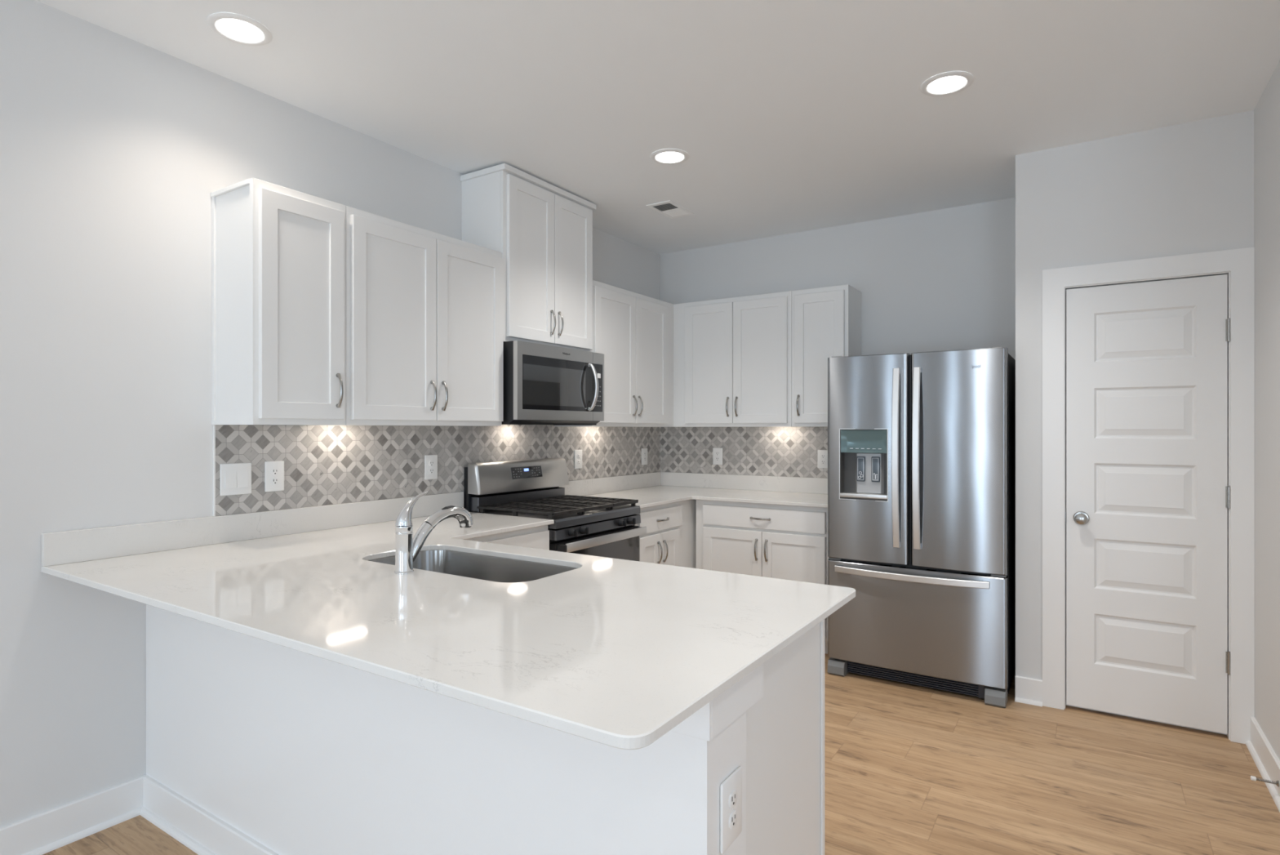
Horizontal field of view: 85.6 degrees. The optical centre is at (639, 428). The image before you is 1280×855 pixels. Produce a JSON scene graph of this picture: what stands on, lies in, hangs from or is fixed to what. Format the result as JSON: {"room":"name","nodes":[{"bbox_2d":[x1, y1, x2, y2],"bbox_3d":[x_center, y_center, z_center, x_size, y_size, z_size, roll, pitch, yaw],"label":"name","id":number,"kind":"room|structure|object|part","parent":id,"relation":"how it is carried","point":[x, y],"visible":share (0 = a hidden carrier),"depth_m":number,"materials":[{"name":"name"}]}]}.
{"room":"kitchen","nodes":[
{"label":"kitchen","id":0,"kind":"room"},
{"bbox_2d":[0,0,659,826],"bbox_3d":[-2.382,-0.008,1.629,0.120,2.725,9.390,0,0,33],"label":"wall","id":1,"kind":"structure","parent":0,"point":[114,148],"depth_m":2.37,"materials":[{"name":"paint"}]},
{"bbox_2d":[0,773,146,854],"bbox_3d":[-3.280,1.294,0.106,0.030,0.122,5.617,0,0,33],"label":"baseboard","id":2,"kind":"structure","parent":1,"relation":"attached to","point":[46,831],"depth_m":2.28,"materials":[{"name":"paint"}]},
{"bbox_2d":[210,177,346,425],"bbox_3d":[-1.398,-0.461,2.715,0.350,0.890,0.377,0,0,33],"label":"upper cabinet","id":3,"kind":"object","parent":1,"relation":"attached to","point":[278,253],"visible":1,"depth_m":2.60,"materials":[{"name":"paint"}]},
{"bbox_3d":[-1.520,-0.461,2.575,0.298,0.890,0.010,0,0,33],"label":"trim","id":4,"kind":"part","parent":3,"relation":"part of","materials":[{"name":"paint"}]},
{"bbox_3d":[-1.286,-0.456,2.644,0.020,0.834,0.333,0,0,33],"label":"door","id":5,"kind":"part","parent":3,"relation":"part of","materials":[{"name":"paint"}]},
{"bbox_3d":[-1.190,-0.153,2.744,0.033,0.137,0.016,0,0,33],"label":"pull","id":6,"kind":"part","parent":3,"relation":"part of","materials":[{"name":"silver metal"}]},
{"bbox_2d":[345,205,502,426],"bbox_3d":[-1.054,-0.461,3.246,0.350,0.890,0.888,0,0,33],"label":"upper cabinet","id":7,"kind":"object","parent":1,"relation":"attached to","point":[424,308],"visible":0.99,"depth_m":3.11,"materials":[{"name":"paint"}]},
{"bbox_3d":[-1.057,-0.456,2.997,0.020,0.834,0.430,0,0,33],"label":"door","id":8,"kind":"part","parent":7,"relation":"part of","materials":[{"name":"paint"}]},
{"bbox_3d":[-0.935,-0.153,3.138,0.033,0.137,0.016,0,0,33],"label":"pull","id":9,"kind":"part","parent":7,"relation":"part of","materials":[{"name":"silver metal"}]},
{"bbox_3d":[-0.899,-0.153,3.193,0.033,0.137,0.016,0,0,33],"label":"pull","id":10,"kind":"part","parent":7,"relation":"part of","materials":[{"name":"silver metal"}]},
{"bbox_3d":[-0.822,-0.456,3.360,0.020,0.834,0.427,0,0,33],"label":"door","id":11,"kind":"part","parent":7,"relation":"part of","materials":[{"name":"paint"}]},
{"bbox_2d":[213,424,660,515],"bbox_3d":[-0.739,0.153,4.044,0.009,0.364,3.308,0,0,33],"label":"tile backsplash","id":12,"kind":"structure","parent":1,"relation":"attached to","point":[324,464],"depth_m":3.33,"materials":[{"name":"tile"}]},
{"bbox_3d":[-1.637,0.160,2.659,0.009,0.350,0.005,0,0,33],"label":"edge trim","id":13,"kind":"part","parent":12,"relation":"part of","materials":[{"name":"paint"}]},
{"bbox_2d":[220,462,251,495],"bbox_3d":[-1.587,0.197,2.719,0.012,0.124,0.119,0,0,33],"label":"light switch","id":14,"kind":"object","parent":12,"relation":"attached to","point":[235,477],"visible":1,"depth_m":2.72,"materials":[{"name":"white plastic"}]},
{"bbox_2d":[264,460,284,492],"bbox_3d":[-1.505,0.195,2.849,0.008,0.124,0.080,0,0,33],"label":"power outlet","id":15,"kind":"object","parent":12,"relation":"attached to","point":[273,470],"visible":1,"depth_m":2.84,"materials":[{"name":"white plastic"}]},
{"bbox_2d":[271,477,279,484],"bbox_3d":[-1.502,0.214,2.847,0.002,0.029,0.034,0,0,33],"label":"receptacle","id":16,"kind":"object","parent":15,"relation":"attached to","point":[274,481],"depth_m":2.85,"materials":[{"name":"grey plastic"}]},
{"bbox_2d":[271,467,279,475],"bbox_3d":[-1.502,0.175,2.847,0.002,0.029,0.034,0,0,33],"label":"receptacle","id":17,"kind":"object","parent":15,"relation":"attached to","point":[274,471],"depth_m":2.85,"materials":[{"name":"grey plastic"}]},
{"bbox_2d":[424,454,437,479],"bbox_3d":[-1.065,0.195,3.528,0.008,0.124,0.080,0,0,33],"label":"power outlet","id":18,"kind":"object","parent":12,"relation":"attached to","point":[430,460],"visible":1,"depth_m":3.52,"materials":[{"name":"white plastic"}]},
{"bbox_2d":[428,467,434,473],"bbox_3d":[-1.062,0.214,3.526,0.002,0.029,0.034,0,0,33],"label":"receptacle","id":19,"kind":"object","parent":18,"relation":"attached to","point":[431,470],"depth_m":3.52,"materials":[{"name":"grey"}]},
{"bbox_2d":[428,460,434,466],"bbox_3d":[-1.062,0.175,3.526,0.002,0.029,0.034,0,0,33],"label":"receptacle","id":20,"kind":"object","parent":18,"relation":"attached to","point":[431,463],"depth_m":3.52,"materials":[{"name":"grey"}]},
{"bbox_2d":[574,449,582,468],"bbox_3d":[-0.405,0.199,4.547,0.008,0.124,0.080,0,0,33],"label":"power outlet","id":21,"kind":"object","parent":12,"relation":"attached to","point":[578,453],"visible":1,"depth_m":4.54,"materials":[{"name":"white plastic"}]},
{"bbox_2d":[641,448,647,464],"bbox_3d":[0.035,0.208,5.225,0.008,0.124,0.080,0,0,33],"label":"power outlet","id":22,"kind":"object","parent":12,"relation":"attached to","point":[644,451],"visible":1,"depth_m":5.22,"materials":[{"name":"white plastic"}]},
{"bbox_2d":[460,163,595,351],"bbox_3d":[-0.601,-0.904,3.939,0.356,0.907,0.784,0,0,33],"label":"upper cabinet","id":23,"kind":"object","parent":1,"relation":"attached to","point":[542,231],"visible":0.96,"depth_m":3.75,"materials":[{"name":"paint"}]},
{"bbox_3d":[-0.614,-1.343,3.947,0.326,0.030,0.784,0,0,33],"label":"crown moulding","id":24,"kind":"part","parent":23,"relation":"part of","materials":[{"name":"paint"}]},
{"bbox_3d":[-0.583,-0.895,3.718,0.020,0.836,0.361,0,0,33],"label":"door","id":25,"kind":"part","parent":23,"relation":"part of","materials":[{"name":"paint"}]},
{"bbox_2d":[502,340,604,425],"bbox_3d":[-0.558,-0.236,3.906,0.463,0.426,0.748,0,0,33],"label":"microwave","id":26,"kind":"object","parent":23,"relation":"attached to","point":[543,384],"visible":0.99,"depth_m":3.73,"materials":[{"name":"silver metal"}]},
{"bbox_3d":[-0.270,-0.242,3.986,0.066,0.277,0.025,0,0,25],"label":"handle","id":27,"kind":"part","parent":26,"relation":"part of","materials":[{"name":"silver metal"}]},
{"bbox_3d":[-0.256,-0.248,4.090,0.028,0.400,0.110,0,0,33],"label":"control panel","id":28,"kind":"part","parent":26,"relation":"part of","materials":[{"name":"silver metal"}]},
{"bbox_3d":[-0.260,-0.242,4.084,0.024,0.280,0.094,0,0,33],"label":"control glass","id":29,"kind":"part","parent":26,"relation":"part of","materials":[{"name":"black"}]},
{"bbox_3d":[-0.480,-0.591,3.829,0.033,0.137,0.016,0,0,33],"label":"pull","id":30,"kind":"part","parent":23,"relation":"part of","materials":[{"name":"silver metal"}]},
{"bbox_3d":[-0.444,-0.591,3.884,0.033,0.137,0.016,0,0,33],"label":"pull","id":31,"kind":"part","parent":23,"relation":"part of","materials":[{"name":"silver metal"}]},
{"bbox_3d":[-0.388,-0.895,4.019,0.020,0.836,0.349,0,0,33],"label":"door","id":32,"kind":"part","parent":23,"relation":"part of","materials":[{"name":"paint"}]},
{"bbox_2d":[554,280,673,426],"bbox_3d":[-0.128,-0.461,4.675,0.350,0.890,0.985,0,0,33],"label":"upper cabinet","id":33,"kind":"object","parent":1,"relation":"attached to","point":[633,331],"visible":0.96,"depth_m":4.55,"materials":[{"name":"paint"}]},
{"bbox_3d":[-0.157,-0.454,4.386,0.020,0.831,0.448,0,0,33],"label":"door","id":34,"kind":"part","parent":33,"relation":"part of","materials":[{"name":"paint"}]},
{"bbox_3d":[-0.030,-0.153,4.534,0.033,0.137,0.016,0,0,33],"label":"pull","id":35,"kind":"part","parent":33,"relation":"part of","materials":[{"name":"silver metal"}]},
{"bbox_3d":[0.006,-0.153,4.589,0.033,0.137,0.016,0,0,33],"label":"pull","id":36,"kind":"part","parent":33,"relation":"part of","materials":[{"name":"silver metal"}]},
{"bbox_3d":[0.078,-0.454,4.749,0.020,0.831,0.408,0,0,33],"label":"door","id":37,"kind":"part","parent":33,"relation":"part of","materials":[{"name":"paint"}]},
{"bbox_2d":[146,604,746,854],"bbox_3d":[-0.776,0.908,1.931,2.247,0.892,0.170,0,0,33],"label":"wall","id":38,"kind":"structure","parent":0,"point":[300,753],"depth_m":1.74,"materials":[{"name":"paint"}]},
{"bbox_2d":[139,774,279,854],"bbox_3d":[-0.825,1.294,1.843,2.234,0.122,0.030,0,0,33],"label":"baseboard","id":39,"kind":"structure","parent":38,"relation":"attached to","point":[202,832],"depth_m":2.26,"materials":[{"name":"paint"}]},
{"bbox_2d":[670,663,763,741],"bbox_3d":[-0.756,0.510,1.951,2.257,0.096,0.246,0,0,33],"label":"trim","id":40,"kind":"structure","parent":38,"relation":"attached to","point":[716,715],"depth_m":1.29,"materials":[{"name":"paint"}]},
{"bbox_2d":[720,765,742,853],"bbox_3d":[0.176,0.727,1.324,0.008,0.130,0.088,0,0,33],"label":"power outlet","id":41,"kind":"object","parent":38,"relation":"attached to","point":[731,789],"visible":1,"depth_m":1.31,"materials":[{"name":"white plastic"}]},
{"bbox_2d":[728,809,737,828],"bbox_3d":[0.178,0.746,1.322,0.002,0.029,0.034,0,0,33],"label":"receptacle","id":42,"kind":"object","parent":41,"relation":"attached to","point":[732,813],"depth_m":1.32,"materials":[{"name":"grey plastic"}]},
{"bbox_2d":[728,789,737,808],"bbox_3d":[0.178,0.707,1.322,0.002,0.029,0.034,0,0,33],"label":"receptacle","id":43,"kind":"object","parent":41,"relation":"attached to","point":[732,793],"depth_m":1.32,"materials":[{"name":"grey plastic"}]},
{"bbox_2d":[35,0,1279,254],"bbox_3d":[0.416,-1.400,-0.185,6.850,0.060,9.450,0,0,33],"label":"ceiling","id":44,"kind":"structure","parent":0,"point":[788,116],"depth_m":2.73,"materials":[{"name":"paint"}]},
{"bbox_2d":[206,12,272,45],"bbox_3d":[-1.371,-1.366,2.371,0.196,0.008,0.196,0,0,33],"label":"recessed light","id":45,"kind":"object","parent":44,"relation":"in","point":[235,28],"visible":1,"depth_m":2.36,"materials":[{"name":"paint"}]},
{"bbox_2d":[650,148,688,164],"bbox_3d":[0.149,-1.366,3.476,0.196,0.008,0.196,0,0,33],"label":"recessed light","id":46,"kind":"object","parent":44,"relation":"in","point":[665,156],"visible":1,"depth_m":3.46,"materials":[{"name":"white plastic"}]},
{"bbox_2d":[646,200,694,218],"bbox_3d":[0.192,-1.367,4.318,0.170,0.006,0.310,0,0,33],"label":"ceiling vent","id":47,"kind":"object","parent":44,"relation":"in","point":[668,208],"visible":1,"depth_m":4.31,"materials":[{"name":"metal"}]},
{"bbox_2d":[920,71,973,96],"bbox_3d":[1.217,-1.366,2.745,0.196,0.008,0.196,0,0,33],"label":"recessed light","id":48,"kind":"object","parent":44,"relation":"in","point":[947,83],"visible":1,"depth_m":2.73,"materials":[{"name":"white"}]},
{"bbox_2d":[42,653,1279,854],"bbox_3d":[0.416,1.380,-0.185,6.850,0.050,9.450,0,0,33],"label":"floor","id":49,"kind":"structure","parent":0,"point":[910,769],"depth_m":2.63,"materials":[{"name":"brown wood"}]},
{"bbox_2d":[466,524,549,550],"bbox_3d":[-0.887,0.908,3.248,0.628,0.892,0.703,0,0,33],"label":"base cabinet","id":50,"kind":"object","parent":49,"relation":"on","point":[537,537],"visible":0.12,"depth_m":3.22,"materials":[{"name":"paint"}]},
{"bbox_2d":[40,491,855,749],"bbox_3d":[-0.481,0.398,2.346,2.290,0.126,1.776,0,0,33],"label":"countertop","id":51,"kind":"structure","parent":50,"relation":"on","point":[619,653],"depth_m":1.72,"materials":[{"name":"stone"}]},
{"bbox_2d":[394,491,473,573],"bbox_3d":[-0.658,0.319,2.230,0.058,0.243,0.305,0,0,33],"label":"kitchen faucet","id":52,"kind":"object","parent":51,"relation":"on","point":[407,547],"visible":1,"depth_m":2.13,"materials":[{"name":"silver metal"}]},
{"bbox_3d":[-0.708,0.247,2.153,0.050,0.099,0.115,0,0,33],"label":"lever handle","id":53,"kind":"part","parent":52,"relation":"part of","materials":[{"name":"silver metal"}]},
{"bbox_3d":[-0.696,0.361,2.171,0.038,0.132,0.104,0,0,33],"label":"spout","id":54,"kind":"part","parent":52,"relation":"part of","materials":[{"name":"silver metal"}]},
{"bbox_2d":[368,549,576,582],"bbox_3d":[-0.571,0.563,2.312,0.802,0.203,0.402,0,0,33],"label":"sink","id":55,"kind":"object","parent":51,"relation":"in","point":[491,568],"visible":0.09,"depth_m":2.52,"materials":[{"name":"silver metal"}]},
{"bbox_3d":[-0.620,0.556,3.102,0.020,0.128,0.630,0,0,33],"label":"drawer","id":56,"kind":"part","parent":50,"relation":"part of","materials":[{"name":"paint"}]},
{"bbox_2d":[464,457,646,560],"bbox_3d":[-0.451,0.768,3.842,0.686,1.174,0.760,0,0,33],"label":"gas range","id":57,"kind":"object","parent":49,"relation":"on","point":[529,488],"visible":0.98,"depth_m":3.76,"materials":[{"name":"silver metal"}]},
{"bbox_2d":[474,504,635,519],"bbox_3d":[-0.461,0.451,3.848,0.581,0.016,0.758,0,0,33],"label":"cooktop","id":58,"kind":"object","parent":57,"relation":"in","point":[617,510],"depth_m":3.65,"materials":[{"name":"black metal"}]},
{"bbox_3d":[-0.330,0.517,3.445,0.041,0.040,0.040,0,0,33],"label":"knob","id":59,"kind":"part","parent":57,"relation":"part of","materials":[{"name":"black plastic"}]},
{"bbox_3d":[-0.280,0.517,3.523,0.041,0.040,0.040,0,0,33],"label":"knob","id":60,"kind":"part","parent":57,"relation":"part of","materials":[{"name":"black plastic"}]},
{"bbox_3d":[-0.225,0.465,3.696,0.051,0.044,0.756,0,0,33],"label":"rail","id":61,"kind":"part","parent":57,"relation":"part of","materials":[{"name":"black metal"}]},
{"bbox_3d":[-0.227,0.840,3.697,0.047,0.560,0.748,0,0,33],"label":"oven door","id":62,"kind":"part","parent":57,"relation":"part of","materials":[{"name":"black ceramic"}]},
{"bbox_3d":[-0.223,0.519,3.695,0.055,0.048,0.756,0,0,33],"label":"control panel","id":63,"kind":"part","parent":57,"relation":"part of","materials":[{"name":"black metal"}]},
{"bbox_3d":[-0.205,0.795,3.683,0.003,0.460,0.736,0,0,33],"label":"oven glass","id":64,"kind":"part","parent":57,"relation":"part of","materials":[{"name":"grey glass"}]},
{"bbox_3d":[-0.163,0.581,3.669,0.014,0.044,0.724,0,0,33],"label":"handle","id":65,"kind":"part","parent":57,"relation":"part of","materials":[{"name":"silver metal"}]},
{"bbox_3d":[-0.094,0.517,3.810,0.041,0.040,0.040,0,0,33],"label":"knob","id":66,"kind":"part","parent":57,"relation":"part of","materials":[{"name":"black plastic"}]},
{"bbox_3d":[-0.043,0.517,3.888,0.041,0.040,0.040,0,0,33],"label":"knob","id":67,"kind":"part","parent":57,"relation":"part of","materials":[{"name":"black plastic"}]},
{"bbox_2d":[632,498,696,568],"bbox_3d":[0.084,0.908,4.717,0.660,0.892,1.281,0,0,33],"label":"base cabinet","id":68,"kind":"object","parent":49,"relation":"on","point":[670,537],"visible":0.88,"depth_m":4.34,"materials":[{"name":"paint"}]},
{"bbox_3d":[0.055,0.939,4.143,0.020,0.602,0.230,0,0,33],"label":"door","id":69,"kind":"part","parent":68,"relation":"part of","materials":[{"name":"paint"}]},
{"bbox_3d":[0.129,0.556,4.257,0.020,0.128,0.502,0,0,33],"label":"drawer","id":70,"kind":"part","parent":68,"relation":"part of","materials":[{"name":"paint"}]},
{"bbox_3d":[0.122,0.751,4.199,0.033,0.137,0.016,0,0,33],"label":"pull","id":71,"kind":"part","parent":68,"relation":"part of","materials":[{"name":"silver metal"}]},
{"bbox_3d":[0.151,0.556,4.243,0.033,0.016,0.137,0,0,33],"label":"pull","id":72,"kind":"part","parent":68,"relation":"part of","materials":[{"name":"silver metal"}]},
{"bbox_3d":[0.158,0.751,4.254,0.033,0.137,0.016,0,0,33],"label":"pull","id":73,"kind":"part","parent":68,"relation":"part of","materials":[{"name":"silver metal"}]},
{"bbox_3d":[0.183,0.939,4.340,0.020,0.602,0.232,0,0,33],"label":"door","id":74,"kind":"part","parent":68,"relation":"part of","materials":[{"name":"paint"}]},
{"bbox_2d":[559,471,827,508],"bbox_3d":[0.467,0.398,4.469,1.571,0.126,1.283,0,0,33],"label":"countertop","id":75,"kind":"structure","parent":68,"relation":"on","point":[655,488],"depth_m":4.82,"materials":[{"name":"stone"}]},
{"bbox_2d":[696,499,829,653],"bbox_3d":[0.907,0.908,4.555,0.920,0.892,0.660,0,0,33],"label":"base cabinet","id":76,"kind":"object","parent":49,"relation":"on","point":[780,541],"visible":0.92,"depth_m":4.29,"materials":[{"name":"paint"}]},
{"bbox_3d":[0.587,0.939,4.419,0.411,0.602,0.020,0,0,33],"label":"door","id":77,"kind":"part","parent":76,"relation":"part of","materials":[{"name":"paint"}]},
{"bbox_3d":[0.720,0.751,4.303,0.016,0.137,0.033,0,0,33],"label":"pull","id":78,"kind":"part","parent":76,"relation":"part of","materials":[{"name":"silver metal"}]},
{"bbox_3d":[0.742,0.556,4.288,0.137,0.016,0.033,0,0,33],"label":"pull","id":79,"kind":"part","parent":76,"relation":"part of","materials":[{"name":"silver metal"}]},
{"bbox_3d":[0.756,0.556,4.310,0.812,0.128,0.020,0,0,33],"label":"drawer","id":80,"kind":"part","parent":76,"relation":"part of","materials":[{"name":"paint"}]},
{"bbox_3d":[0.775,0.751,4.267,0.016,0.137,0.033,0,0,33],"label":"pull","id":81,"kind":"part","parent":76,"relation":"part of","materials":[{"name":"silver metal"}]},
{"bbox_3d":[0.930,0.939,4.197,0.397,0.602,0.020,0,0,33],"label":"door","id":82,"kind":"part","parent":76,"relation":"part of","materials":[{"name":"paint"}]},
{"bbox_2d":[746,619,824,854],"bbox_3d":[0.087,0.908,1.854,0.658,0.892,0.637,0,0,33],"label":"base cabinet","id":83,"kind":"object","parent":49,"relation":"on","point":[785,727],"visible":0.03,"depth_m":1.68,"materials":[{"name":"paint"}]},
{"bbox_2d":[827,346,1015,707],"bbox_3d":[1.618,0.476,3.917,0.882,1.756,0.899,0,0,33],"label":"refrigerator","id":84,"kind":"object","parent":49,"relation":"on","point":[922,445],"visible":0.99,"depth_m":3.55,"materials":[{"name":"silver metal"}]},
{"bbox_3d":[1.230,0.157,3.737,0.426,1.104,0.076,0,0,33],"label":"door","id":85,"kind":"part","parent":84,"relation":"part of","materials":[{"name":"silver metal"}]},
{"bbox_3d":[1.333,0.150,3.601,0.033,0.934,0.058,0,0,33],"label":"handle","id":86,"kind":"part","parent":84,"relation":"part of","materials":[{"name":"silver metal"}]},
{"bbox_3d":[1.380,0.764,3.571,0.758,0.035,0.058,0,0,33],"label":"handle","id":87,"kind":"part","parent":84,"relation":"part of","materials":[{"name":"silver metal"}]},
{"bbox_3d":[1.417,0.150,3.546,0.033,0.934,0.058,0,0,33],"label":"handle","id":88,"kind":"part","parent":84,"relation":"part of","materials":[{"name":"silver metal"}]},
{"bbox_3d":[1.421,0.994,3.613,0.882,0.538,0.077,0,0,33],"label":"freezer drawer","id":89,"kind":"part","parent":84,"relation":"part of","materials":[{"name":"silver metal"}]},
{"bbox_3d":[1.606,0.157,3.493,0.442,1.104,0.076,0,0,33],"label":"door","id":90,"kind":"part","parent":84,"relation":"part of","materials":[{"name":"silver metal"}]},
{"bbox_2d":[659,197,1015,426],"bbox_3d":[1.675,-0.008,4.522,3.543,2.725,0.120,0,0,33],"label":"wall","id":91,"kind":"structure","parent":0,"point":[943,279],"depth_m":4.46,"materials":[{"name":"paint"}]},
{"bbox_2d":[673,290,800,426],"bbox_3d":[0.561,-0.461,4.964,1.191,0.890,0.350,0,0,33],"label":"upper cabinet","id":92,"kind":"object","parent":91,"relation":"attached to","point":[732,357],"visible":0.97,"depth_m":4.75,"materials":[{"name":"paint"}]},
{"bbox_3d":[0.482,-0.456,4.857,0.373,0.834,0.020,0,0,33],"label":"door","id":93,"kind":"part","parent":92,"relation":"part of","materials":[{"name":"paint"}]},
{"bbox_3d":[0.599,-0.153,4.750,0.016,0.137,0.033,0,0,33],"label":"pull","id":94,"kind":"part","parent":92,"relation":"part of","materials":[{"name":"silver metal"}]},
{"bbox_3d":[0.654,-0.153,4.715,0.016,0.137,0.033,0,0,33],"label":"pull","id":95,"kind":"part","parent":92,"relation":"part of","materials":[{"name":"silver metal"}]},
{"bbox_3d":[0.805,-0.456,4.648,0.387,0.834,0.020,0,0,33],"label":"door","id":96,"kind":"part","parent":92,"relation":"part of","materials":[{"name":"paint"}]},
{"bbox_2d":[660,426,827,478],"bbox_3d":[0.829,0.160,4.995,1.592,0.350,0.007,0,0,33],"label":"tile backsplash","id":97,"kind":"structure","parent":91,"relation":"attached to","point":[784,451],"depth_m":5.02,"materials":[{"name":"tile"}]},
{"bbox_2d":[712,447,722,464],"bbox_3d":[0.578,0.203,5.147,0.080,0.124,0.008,0,0,33],"label":"power outlet","id":98,"kind":"object","parent":97,"relation":"attached to","point":[717,452],"visible":1,"depth_m":5.14,"materials":[{"name":"white plastic"}]},
{"bbox_2d":[817,449,827,467],"bbox_3d":[1.249,0.205,4.712,0.080,0.124,0.008,0,0,33],"label":"power outlet","id":99,"kind":"object","parent":97,"relation":"attached to","point":[822,454],"visible":0.87,"depth_m":4.71,"materials":[{"name":"white plastic"}]},
{"bbox_2d":[791,284,861,426],"bbox_3d":[1.218,-0.461,4.538,0.370,0.890,0.350,0,0,33],"label":"upper cabinet","id":100,"kind":"object","parent":91,"relation":"attached to","point":[826,322],"visible":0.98,"depth_m":4.44,"materials":[{"name":"paint"}]},
{"bbox_3d":[1.022,-0.153,4.476,0.016,0.137,0.033,0,0,33],"label":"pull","id":101,"kind":"part","parent":100,"relation":"part of","materials":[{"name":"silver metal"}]},
{"bbox_3d":[1.145,-0.456,4.427,0.323,0.834,0.020,0,0,33],"label":"door","id":102,"kind":"part","parent":100,"relation":"part of","materials":[{"name":"paint"}]},
{"bbox_2d":[1015,110,1253,679],"bbox_3d":[2.455,-0.008,3.520,0.904,2.725,0.715,0,0,33],"label":"wall","id":103,"kind":"structure","parent":0,"point":[1184,188],"depth_m":3.29,"materials":[{"name":"paint"}]},
{"bbox_2d":[1014,675,1042,706],"bbox_3d":[1.923,1.294,3.421,0.118,0.122,0.030,0,0,33],"label":"baseboard","id":104,"kind":"structure","parent":103,"relation":"attached to","point":[1028,690],"depth_m":3.42,"materials":[{"name":"paint"}]},
{"bbox_2d":[1065,274,1230,733],"bbox_3d":[2.312,0.329,3.174,0.615,2.011,0.100,0,0,33],"label":"door","id":105,"kind":"structure","parent":103,"relation":"in","point":[1148,491],"depth_m":3.17,"materials":[{"name":"paint"}]},
{"bbox_3d":[2.099,0.427,3.291,0.066,0.066,0.065,0,0,33],"label":"knob","id":106,"kind":"part","parent":105,"relation":"part of","materials":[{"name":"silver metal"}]},
{"bbox_2d":[1042,247,1254,743],"bbox_3d":[2.336,0.288,3.229,0.786,2.133,0.132,0,0,33],"label":"trim","id":107,"kind":"structure","parent":103,"relation":"attached to","point":[1238,264],"depth_m":3.11,"materials":[{"name":"paint"}]},
{"bbox_2d":[1253,60,1279,759],"bbox_3d":[3.606,-0.008,1.591,3.127,2.725,2.700,0,0,33],"label":"wall","id":108,"kind":"structure","parent":0,"point":[1267,110],"depth_m":2.73,"materials":[{"name":"paint"}]},
{"bbox_2d":[1245,716,1279,812],"bbox_3d":[2.087,1.294,2.149,0.030,0.122,1.985,0,0,33],"label":"baseboard","id":109,"kind":"structure","parent":108,"relation":"attached to","point":[1266,760],"depth_m":2.71,"materials":[{"name":"paint"}]},
{"bbox_2d":[1250,775,1279,786],"bbox_3d":[2.297,1.293,2.544,0.078,0.022,0.022,0,0,33],"label":"door stop","id":110,"kind":"object","parent":108,"relation":"attached to","point":[1252,777],"visible":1,"depth_m":2.54,"materials":[{"name":"grey metal"}]}
]}

